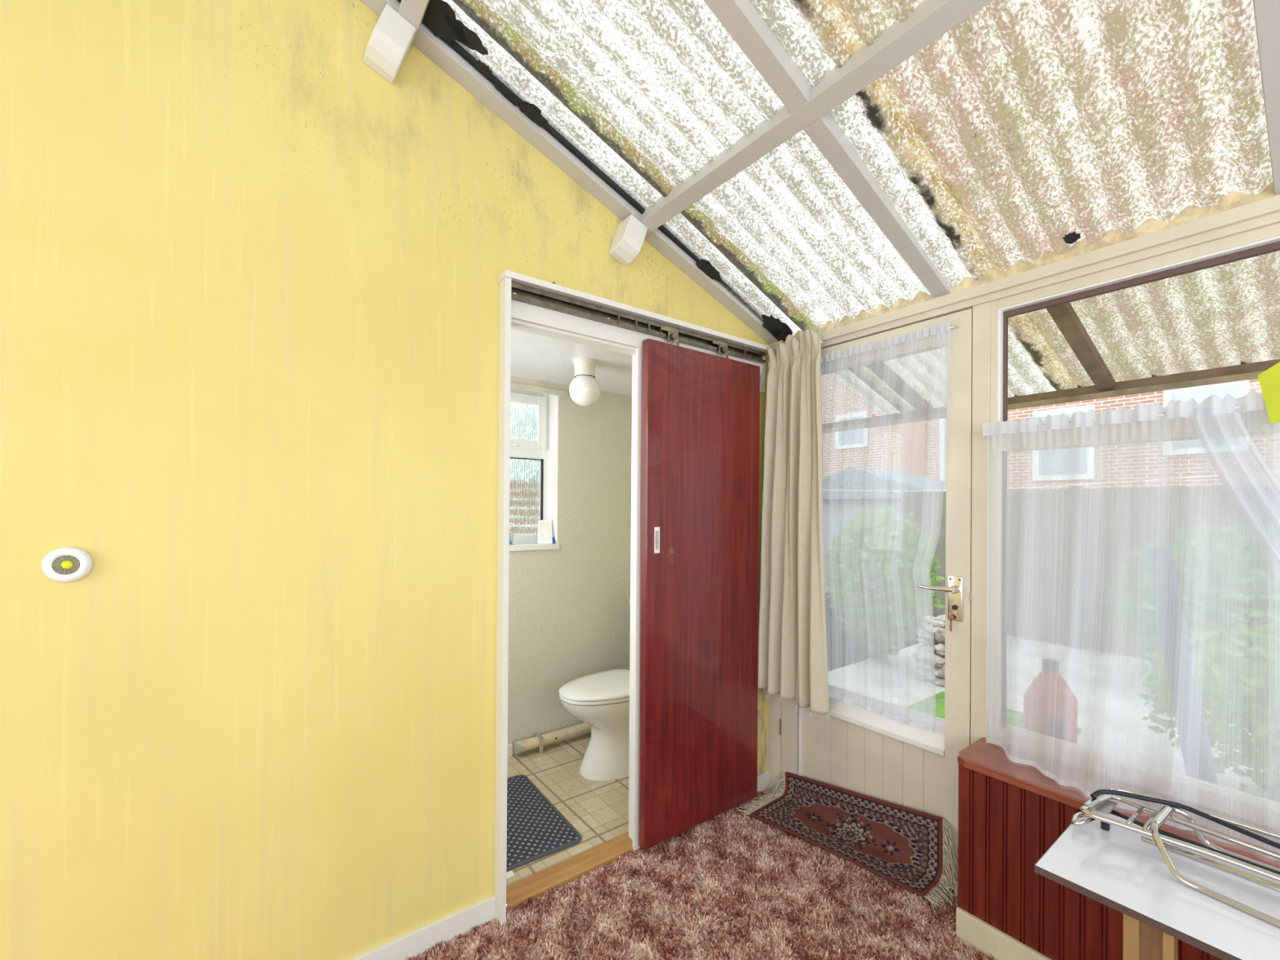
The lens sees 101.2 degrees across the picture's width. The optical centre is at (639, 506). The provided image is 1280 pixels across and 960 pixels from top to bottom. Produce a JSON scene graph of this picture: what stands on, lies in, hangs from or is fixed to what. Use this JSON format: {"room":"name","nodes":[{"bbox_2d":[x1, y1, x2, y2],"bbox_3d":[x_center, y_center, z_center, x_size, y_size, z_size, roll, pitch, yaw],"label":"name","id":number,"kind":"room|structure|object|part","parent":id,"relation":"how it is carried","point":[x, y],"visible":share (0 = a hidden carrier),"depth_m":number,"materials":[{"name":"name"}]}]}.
{"room":"sunroom","nodes":[
{"label":"sunroom","id":0,"kind":"room"},
{"bbox_2d":[0,0,768,959],"bbox_3d":[-1.284,-0.584,1.116,4.700,3.772,0.060,1,0,-37],"label":"wall","id":1,"kind":"structure","parent":0,"point":[250,273],"depth_m":1.31,"materials":[{"name":"yellow paint"}]},
{"bbox_2d":[40,546,93,582],"bbox_3d":[-1.217,0.124,1.117,0.075,0.075,0.020,1,0,-37],"label":"puck light","id":2,"kind":"object","parent":1,"relation":"attached to","point":[64,564],"visible":1,"depth_m":1.11,"materials":[{"name":"white plastic"}]},
{"bbox_2d":[363,4,416,84],"bbox_3d":[-0.696,-1.283,1.463,0.120,0.152,0.085,1,0,-37],"label":"corbel","id":3,"kind":"object","parent":1,"relation":"attached to","point":[390,41],"visible":1,"depth_m":1.44,"materials":[{"name":"white paint"}]},
{"bbox_2d":[348,894,495,959],"bbox_3d":[-1.812,1.272,0.679,3.362,0.080,0.014,1,0,-37],"label":"baseboard","id":4,"kind":"structure","parent":1,"relation":"attached to","point":[409,944],"depth_m":1.57,"materials":[{"name":"white paint"}]},
{"bbox_2d":[494,276,511,924],"bbox_3d":[-0.438,0.299,1.678,0.019,2.044,0.052,1,0,-37],"label":"trim","id":5,"kind":"structure","parent":1,"relation":"attached to","point":[504,344],"depth_m":1.66,"materials":[{"name":"white paint"}]},
{"bbox_2d":[360,0,778,343],"bbox_3d":[-1.238,-1.643,1.070,4.700,1.723,0.066,1,0,-37],"label":"roof beam","id":6,"kind":"structure","parent":1,"relation":"attached to","point":[433,47],"depth_m":1.77,"materials":[{"name":"white wood"}]},
{"bbox_2d":[396,0,742,298],"bbox_3d":[-1.213,-1.656,1.036,4.700,1.700,0.014,1,0,-37],"label":"trim","id":7,"kind":"structure","parent":1,"relation":"attached to","point":[455,46],"depth_m":1.79,"materials":[{"name":"black rubber"}]},
{"bbox_2d":[506,832,640,911],"bbox_3d":[-0.209,1.318,1.933,0.669,0.032,0.091,1,0,-37],"label":"trim","id":8,"kind":"structure","parent":1,"relation":"attached to","point":[535,885],"depth_m":1.88,"materials":[{"name":"brown wood"}]},
{"bbox_2d":[608,214,648,266],"bbox_3d":[-0.043,-0.985,1.950,0.120,0.152,0.085,1,0,-37],"label":"corbel","id":9,"kind":"object","parent":1,"relation":"attached to","point":[630,233],"visible":1,"depth_m":1.92,"materials":[{"name":"white paint"}]},
{"bbox_2d":[498,269,770,353],"bbox_3d":[0.079,-0.728,2.058,1.291,0.020,0.058,1,0,-37],"label":"trim","id":10,"kind":"structure","parent":1,"relation":"attached to","point":[518,278],"depth_m":1.93,"materials":[{"name":"white paint"}]},
{"bbox_2d":[511,299,765,850],"bbox_3d":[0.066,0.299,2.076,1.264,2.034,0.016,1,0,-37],"label":"trim","id":11,"kind":"structure","parent":1,"relation":"attached to","point":[520,311],"depth_m":2.01,"materials":[{"name":"white paint"}]},
{"bbox_2d":[511,282,765,364],"bbox_3d":[0.078,-0.688,2.056,1.235,0.046,0.026,1,0,-37],"label":"sliding track","id":12,"kind":"object","parent":1,"relation":"attached to","point":[520,293],"visible":0.99,"depth_m":1.93,"materials":[{"name":"metal"}]},
{"bbox_2d":[639,325,759,850],"bbox_3d":[0.269,0.299,2.186,0.636,1.998,0.038,1,0,-37],"label":"door","id":13,"kind":"structure","parent":12,"relation":"hanging from","point":[700,533],"depth_m":2.14,"materials":[{"name":"brown wood"}]},
{"bbox_3d":[0.065,0.129,2.011,0.026,0.100,0.002,1,0,-37],"label":"flush pull","id":14,"kind":"part","parent":13,"relation":"part of","materials":[{"name":"silver metal"}]},
{"bbox_2d":[756,771,769,793],"bbox_3d":[0.312,1.291,2.263,0.740,0.085,0.014,1,0,-37],"label":"baseboard","id":15,"kind":"structure","parent":1,"relation":"attached to","point":[763,780],"depth_m":2.45,"materials":[{"name":"white paint"}]},
{"bbox_2d":[768,693,782,792],"bbox_3d":[0.666,0.323,2.488,0.080,2.018,0.074,1,0,-37],"label":"trim","id":16,"kind":"structure","parent":1,"relation":"attached to","point":[775,708],"depth_m":2.46,"materials":[{"name":"beige paint"}]},
{"bbox_2d":[757,324,830,719],"bbox_3d":[0.658,0.057,2.292,0.101,1.649,0.375,1,0,-39],"label":"curtain","id":17,"kind":"object","parent":1,"relation":"hanging from","point":[793,654],"visible":1,"depth_m":2.27,"materials":[{"name":"fabric"}]},
{"bbox_2d":[507,393,631,754],"bbox_3d":[-0.794,0.288,2.848,1.870,2.050,0.250,1,0,-37],"label":"wall","id":18,"kind":"structure","parent":0,"point":[569,606],"depth_m":3.01,"materials":[{"name":"beige paint"}]},
{"bbox_2d":[507,743,512,756],"bbox_3d":[-1.073,1.279,2.477,0.995,0.060,0.015,1,0,-37],"label":"baseboard","id":19,"kind":"structure","parent":18,"relation":"attached to","point":[509,746],"depth_m":2.76,"materials":[{"name":"white paint"}]},
{"bbox_2d":[509,388,559,551],"bbox_3d":[-0.826,-0.219,2.766,0.812,0.908,0.182,1,0,-37],"label":"window","id":20,"kind":"structure","parent":18,"relation":"in","point":[529,411],"depth_m":2.97,"materials":[{"name":"white plastic"}]},
{"bbox_2d":[509,522,514,545],"bbox_3d":[-0.706,0.146,2.819,0.070,0.119,0.052,1,0,-37],"label":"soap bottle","id":21,"kind":"object","parent":20,"relation":"on","point":[511,535],"visible":0.34,"depth_m":2.81,"materials":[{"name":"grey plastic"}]},
{"bbox_3d":[-0.856,-0.475,2.823,0.727,0.315,0.005,1,0,-37],"label":"reeded pane","id":22,"kind":"part","parent":20,"relation":"part of","materials":[{"name":"clear glass"}]},
{"bbox_3d":[-0.860,-0.058,2.821,0.727,0.440,0.005,1,0,-37],"label":"reeded pane","id":23,"kind":"part","parent":20,"relation":"part of","materials":[{"name":"clear glass"}]},
{"bbox_3d":[-0.819,0.220,2.751,0.812,0.030,0.147,1,0,-37],"label":"sill","id":24,"kind":"part","parent":20,"relation":"part of","materials":[{"name":"white plastic"}]},
{"bbox_2d":[537,520,552,543],"bbox_3d":[-0.531,0.141,2.947,0.082,0.132,0.051,0,0,-7],"label":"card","id":25,"kind":"object","parent":20,"relation":"on","point":[544,526],"visible":1,"depth_m":2.94,"materials":[{"name":"white paper"}]},
{"bbox_2d":[510,382,568,396],"bbox_3d":[-0.761,-0.637,2.706,0.877,0.030,0.015,1,0,-37],"label":"trim","id":26,"kind":"structure","parent":18,"relation":"attached to","point":[513,385],"depth_m":2.86,"materials":[{"name":"white wood"}]},
{"bbox_2d":[513,722,591,754],"bbox_3d":[-0.314,1.273,2.992,0.832,0.088,0.068,1,0,-37],"label":"pipe","id":27,"kind":"object","parent":18,"relation":"attached to","point":[539,740],"visible":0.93,"depth_m":2.84,"materials":[{"name":"plastic"}]},
{"bbox_2d":[547,394,559,543],"bbox_3d":[-0.807,-0.233,2.754,0.787,0.880,0.115,1,0,-37],"label":"trim","id":28,"kind":"structure","parent":18,"relation":"attached to","point":[553,468],"depth_m":2.98,"materials":[{"name":"white wood"}]},
{"bbox_2d":[510,376,631,403],"bbox_3d":[-0.722,-0.665,2.740,1.840,0.045,0.008,1,0,-37],"label":"trim","id":29,"kind":"structure","parent":18,"relation":"attached to","point":[603,395],"depth_m":2.94,"materials":[{"name":"white wood"}]},
{"bbox_2d":[511,328,631,395],"bbox_3d":[-0.537,-0.717,2.484,2.030,0.060,1.240,1,0,-37],"label":"ceiling","id":30,"kind":"structure","parent":0,"point":[533,356],"depth_m":2.49,"materials":[{"name":"white paint"}]},
{"bbox_2d":[568,357,600,406],"bbox_3d":[-0.260,-0.579,2.478,0.148,0.212,0.148,1,0,-37],"label":"globe light","id":31,"kind":"object","parent":30,"relation":"attached to","point":[584,389],"visible":1,"depth_m":2.43,"materials":[{"name":"glass"}]},
{"bbox_3d":[-0.260,-0.540,2.478,0.148,0.134,0.148,1,0,-37],"label":"globe","id":32,"kind":"part","parent":31,"relation":"part of","materials":[{"name":"glass"}]},
{"bbox_2d":[506,732,957,886],"bbox_3d":[-0.620,1.344,0.267,4.780,0.080,4.100,1,0,-37],"label":"floor","id":33,"kind":"structure","parent":0,"point":[598,810],"depth_m":2.40,"materials":[{"name":"tile"}]},
{"bbox_2d":[506,774,581,878],"bbox_3d":[-0.531,1.307,2.205,0.360,0.009,0.650,1,0,-35],"label":"bath mat","id":34,"kind":"object","parent":33,"relation":"on","point":[536,829],"visible":0.52,"depth_m":2.14,"materials":[{"name":"grey fabric"}]},
{"bbox_2d":[558,668,629,780],"bbox_3d":[-0.063,0.922,2.728,0.765,0.792,0.490,1,0,-37],"label":"toilet","id":35,"kind":"object","parent":33,"relation":"on","point":[600,700],"visible":0.4,"depth_m":2.55,"materials":[{"name":"ceramic"}]},
{"bbox_3d":[-0.166,0.896,2.650,0.506,0.029,0.376,1,0,-37],"label":"lid","id":36,"kind":"part","parent":35,"relation":"part of","materials":[{"name":"plastic"}]},
{"bbox_3d":[-0.165,0.921,2.651,0.506,0.016,0.372,1,0,-37],"label":"seat","id":37,"kind":"part","parent":35,"relation":"part of","materials":[{"name":"plastic"}]},
{"bbox_2d":[405,787,995,959],"bbox_3d":[-0.354,1.305,-0.154,4.704,0.030,3.108,1,0,-37],"label":"carpet","id":38,"kind":"object","parent":33,"relation":"on","point":[733,885],"visible":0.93,"depth_m":1.71,"materials":[{"name":"brown carpet"}]},
{"bbox_2d":[735,772,958,914],"bbox_3d":[0.755,1.207,2.044,0.275,0.222,0.821,1,0,-37],"label":"rug","id":39,"kind":"object","parent":38,"relation":"on","point":[903,846],"visible":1,"depth_m":2.02,"materials":[{"name":"red fabric"}]},
{"bbox_2d":[1034,808,1279,959],"bbox_3d":[1.301,1.046,0.836,0.384,0.550,1.016,1,0,-37],"label":"side table","id":40,"kind":"object","parent":38,"relation":"on","point":[1113,868],"visible":0.83,"depth_m":1.06,"materials":[{"name":"white laminate"}]},
{"bbox_3d":[1.026,1.052,1.058,0.040,0.535,0.074,1,0,-37],"label":"leg","id":41,"kind":"part","parent":40,"relation":"part of","materials":[{"name":"brown wood"}]},
{"bbox_3d":[1.028,1.052,1.055,0.016,0.535,0.034,1,0,-37],"label":"leg panel","id":42,"kind":"part","parent":40,"relation":"part of","materials":[{"name":"brown wood"}]},
{"bbox_2d":[1071,786,1279,927],"bbox_3d":[1.274,0.723,0.999,0.294,0.094,0.712,1,0,-37],"label":"drying rack","id":43,"kind":"object","parent":40,"relation":"on","point":[1102,804],"visible":1,"depth_m":1.14,"materials":[{"name":"silver metal"}]},
{"bbox_3d":[1.115,0.720,1.258,0.091,0.010,0.022,1,0,-33],"label":"toe plate","id":44,"kind":"part","parent":43,"relation":"part of","materials":[{"name":"grey metal"}]},
{"bbox_3d":[1.316,0.688,1.010,0.109,0.022,0.680,1,0,-37],"label":"elastic cord","id":45,"kind":"part","parent":43,"relation":"part of","materials":[{"name":"black rubber"}]},
{"bbox_3d":[1.389,0.703,1.062,0.071,0.016,0.673,1,0,-43],"label":"rail","id":46,"kind":"part","parent":43,"relation":"part of","materials":[{"name":"silver metal"}]},
{"bbox_3d":[1.329,0.737,1.008,0.013,0.019,0.659,1,0,-38],"label":"rod","id":47,"kind":"part","parent":43,"relation":"part of","materials":[{"name":"silver metal"}]},
{"bbox_3d":[1.312,0.750,0.953,0.023,0.013,0.592,1,0,-37],"label":"rail","id":48,"kind":"part","parent":43,"relation":"part of","materials":[{"name":"silver metal"}]},
{"bbox_3d":[1.304,0.736,0.931,0.015,0.011,0.565,1,0,-38],"label":"rail","id":49,"kind":"part","parent":43,"relation":"part of","materials":[{"name":"silver metal"}]},
{"bbox_2d":[422,0,1279,413],"bbox_3d":[0.039,-1.521,0.024,5.700,2.037,3.130,1,0,-37],"label":"ceiling","id":50,"kind":"structure","parent":0,"point":[1025,130],"depth_m":1.45,"materials":[{"name":"white plastic"}]},
{"bbox_2d":[703,0,950,297],"bbox_3d":[-0.794,-1.630,0.474,4.700,1.736,0.056,1,0,-37],"label":"rafter","id":51,"kind":"object","parent":50,"relation":"attached to","point":[740,19],"visible":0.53,"depth_m":1.43,"materials":[{"name":"white wood"}]},
{"bbox_2d":[822,359,1279,432],"bbox_3d":[1.871,-0.477,2.183,0.065,0.075,4.800,1,0,-37],"label":"beam","id":52,"kind":"structure","parent":50,"relation":"attached to","point":[1244,371],"depth_m":2.02,"materials":[{"name":"brown wood"}]},
{"bbox_2d":[877,361,928,414],"bbox_3d":[1.203,-0.591,2.490,0.770,0.266,0.050,1,0,-37],"label":"rafter","id":53,"kind":"object","parent":52,"relation":"on","point":[882,362],"visible":0.02,"depth_m":2.48,"materials":[{"name":"wood"}]},
{"bbox_2d":[1046,302,1115,391],"bbox_3d":[1.622,-0.590,1.929,0.770,0.266,0.050,1,0,-37],"label":"rafter","id":54,"kind":"object","parent":52,"relation":"on","point":[1064,316],"visible":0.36,"depth_m":1.91,"materials":[{"name":"brown wood"}]},
{"bbox_2d":[1253,0,1279,195],"bbox_3d":[-0.327,-1.629,-0.153,4.700,1.736,0.056,1,0,-37],"label":"rafter","id":55,"kind":"object","parent":50,"relation":"attached to","point":[1267,12],"visible":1,"depth_m":1.05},
{"bbox_2d":[957,763,1222,959],"bbox_3d":[1.724,1.060,0.820,0.205,0.527,2.185,1,0,-37],"label":"wall","id":56,"kind":"structure","parent":0,"point":[1004,828],"depth_m":1.50,"materials":[{"name":"red wood"}]},
{"bbox_2d":[779,308,973,881],"bbox_3d":[0.891,0.311,2.113,0.087,1.983,0.799,1,0,-37],"label":"door","id":57,"kind":"structure","parent":56,"relation":"in","point":[859,750],"depth_m":1.90,"materials":[{"name":"beige paint"}]},
{"bbox_3d":[0.909,1.058,2.119,0.018,0.350,0.613,1,0,-37],"label":"boarded panel","id":58,"kind":"part","parent":57,"relation":"part of","materials":[{"name":"beige paint"}]},
{"bbox_3d":[0.908,0.825,2.117,0.046,0.115,0.613,1,0,-37],"label":"glazing rail","id":59,"kind":"part","parent":57,"relation":"part of","materials":[{"name":"beige wood"}]},
{"bbox_2d":[821,320,958,733],"bbox_3d":[0.895,0.087,2.090,0.032,1.472,0.665,1,0,-37],"label":"curtain","id":60,"kind":"object","parent":57,"relation":"hanging from","point":[846,645],"visible":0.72,"depth_m":2.03,"materials":[{"name":"fabric"}]},
{"bbox_3d":[1.054,0.288,1.855,0.040,0.026,0.124,1,0,-37],"label":"lever","id":61,"kind":"part","parent":57,"relation":"part of","materials":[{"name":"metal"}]},
{"bbox_2d":[948,604,955,631],"bbox_3d":[1.085,0.388,1.825,0.020,0.094,0.024,0,0,8],"label":"bunch","id":62,"kind":"object","parent":57,"relation":"hanging from","point":[951,618],"visible":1,"depth_m":1.83,"materials":[{"name":"silver metal"}]},
{"bbox_3d":[1.099,0.321,1.833,0.008,0.155,0.048,1,0,-37],"label":"handle plate","id":63,"kind":"part","parent":57,"relation":"part of","materials":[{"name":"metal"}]},
{"bbox_2d":[970,302,991,744],"bbox_3d":[1.179,0.325,1.799,0.080,2.018,0.053,1,0,-37],"label":"trim","id":64,"kind":"structure","parent":56,"relation":"attached to","point":[981,313],"depth_m":1.78,"materials":[{"name":"beige paint"}]},
{"bbox_2d":[955,906,1052,959],"bbox_3d":[1.634,1.290,0.753,0.014,0.095,2.185,1,0,-37],"label":"baseboard","id":65,"kind":"structure","parent":56,"relation":"attached to","point":[986,938],"depth_m":1.55,"materials":[{"name":"beige wood"}]},
{"bbox_2d":[957,737,1279,868],"bbox_3d":[1.716,0.786,0.820,0.231,0.025,2.195,1,0,-37],"label":"trim","id":66,"kind":"structure","parent":56,"relation":"on","point":[989,759],"depth_m":1.48,"materials":[{"name":"red wood"}]},
{"bbox_2d":[979,388,1279,860],"bbox_3d":[1.507,0.243,1.128,0.198,1.052,1.441,1,0,-37],"label":"curtain","id":67,"kind":"object","parent":56,"relation":"hanging from","point":[1117,682],"visible":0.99,"depth_m":1.38,"materials":[{"name":"fabric"}]},
{"bbox_3d":[1.559,-0.241,1.164,0.011,0.011,1.438,1,0,-37],"label":"rod","id":68,"kind":"part","parent":67,"relation":"part of","materials":[{"name":"white metal"}]},
{"bbox_2d":[1257,361,1279,423],"bbox_3d":[1.494,-0.275,1.209,0.001,0.163,0.097,1,0,-37],"label":"sticky note","id":69,"kind":"object","parent":67,"relation":"attached to","point":[1269,380],"visible":1,"depth_m":1.23,"materials":[{"name":"paper"}]},
{"bbox_2d":[990,222,1279,813],"bbox_3d":[1.848,0.049,0.906,0.080,1.463,2.178,1,0,-37],"label":"window","id":70,"kind":"structure","parent":56,"relation":"in","point":[1264,240],"depth_m":1.53,"materials":[{"name":"beige paint"}]},
{"bbox_3d":[0.649,-0.574,-1.409,4.780,3.762,0.100,1,0,-37],"label":"wall","id":71,"kind":"structure","parent":0,"visible":0},
{"bbox_2d":[397,0,429,46],"bbox_3d":[0.248,-1.368,0.278,0.072,0.076,3.088,1,0,-37],"label":"rafter","id":72,"kind":"structure","parent":71,"relation":"attached to","point":[413,11],"depth_m":1.42,"materials":[{"name":"white wood"}]},
{"bbox_2d":[639,0,993,235],"bbox_3d":[0.914,-1.063,0.776,0.072,0.076,3.088,1,0,-37],"label":"rafter","id":73,"kind":"structure","parent":71,"relation":"attached to","point":[931,20],"depth_m":1.33,"materials":[{"name":"white wood"}]},
{"bbox_2d":[767,194,1279,355],"bbox_3d":[1.568,-0.713,1.272,0.104,0.058,3.100,1,0,-37],"label":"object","id":74,"kind":"structure","parent":71,"relation":"attached to","point":[1265,212],"depth_m":1.56,"materials":[{"name":"beige paint"}]},
{"bbox_2d":[768,181,1279,346],"bbox_3d":[1.546,-0.759,1.255,0.030,0.056,3.100,1,0,-37],"label":"trim","id":75,"kind":"structure","parent":71,"relation":"attached to","point":[1234,199],"depth_m":1.56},
{"label":"outside","id":76,"kind":"structure","parent":0,"visible":0},
{"bbox_2d":[828,594,1242,791],"bbox_3d":[12.021,1.671,12.251,29.820,0.050,26.000,1,0,-37],"label":"ground","id":77,"kind":"structure","parent":76,"point":[938,688],"depth_m":4.52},
{"bbox_2d":[824,509,945,660],"bbox_3d":[2.405,0.774,5.265,1.043,1.551,1.218,1,0,-37],"label":"shrub","id":78,"kind":"object","parent":77,"relation":"on","point":[933,578],"visible":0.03,"depth_m":4.97,"materials":[{"name":"green plant"}]},
{"bbox_2d":[823,468,946,599],"bbox_3d":[4.481,0.454,9.682,2.200,2.250,2.700,1,0,-37],"label":"shed","id":79,"kind":"object","parent":77,"relation":"on","point":[944,483],"visible":0.02,"depth_m":9.20,"materials":[{"name":"stone"}]},
{"bbox_2d":[913,691,944,719],"bbox_3d":[2.354,1.530,3.670,1.020,0.020,0.900,1,0,-37],"label":"lawn","id":80,"kind":"structure","parent":77,"relation":"on","point":[940,697],"depth_m":4.03,"materials":[{"name":"green plant"}]},
{"bbox_2d":[915,614,945,686],"bbox_3d":[2.700,1.257,4.527,0.284,0.601,0.603,1,0,-37],"label":"rockery","id":81,"kind":"object","parent":77,"relation":"on","point":[939,622],"visible":0.16,"depth_m":4.53,"materials":[{"name":"grey stone"}]},
{"bbox_2d":[822,377,1262,488],"bbox_3d":[8.454,-1.732,12.080,0.400,6.700,20.000,1,0,-37],"label":"brick house","id":82,"kind":"structure","parent":77,"relation":"on","point":[1237,389],"depth_m":10.29,"materials":[{"name":"red brick"}]},
{"bbox_3d":[7.090,-1.236,13.652,0.100,5.700,0.650,1,0,-37],"label":"render panel","id":83,"kind":"part","parent":82,"relation":"part of","materials":[{"name":"beige paint"}]},
{"bbox_3d":[7.653,-1.335,12.856,0.010,1.700,0.400,1,0,-37],"label":"pane","id":84,"kind":"part","parent":82,"relation":"part of","materials":[{"name":"glass"}]},
{"bbox_3d":[8.935,-1.312,11.136,0.010,1.260,0.810,1,0,-37],"label":"pane","id":85,"kind":"part","parent":82,"relation":"part of","materials":[{"name":"glass"}]},
{"bbox_3d":[10.172,-1.589,9.482,0.010,1.020,0.820,1,0,-37],"label":"pane","id":86,"kind":"part","parent":82,"relation":"part of","materials":[{"name":"white glass"}]},
{"bbox_2d":[907,486,1187,644],"bbox_3d":[6.100,0.669,4.154,0.110,1.800,8.100,1,0,-37],"label":"fence","id":87,"kind":"object","parent":77,"relation":"on","point":[940,553],"visible":0.02,"depth_m":6.97,"materials":[{"name":"grey wood"}]}
]}

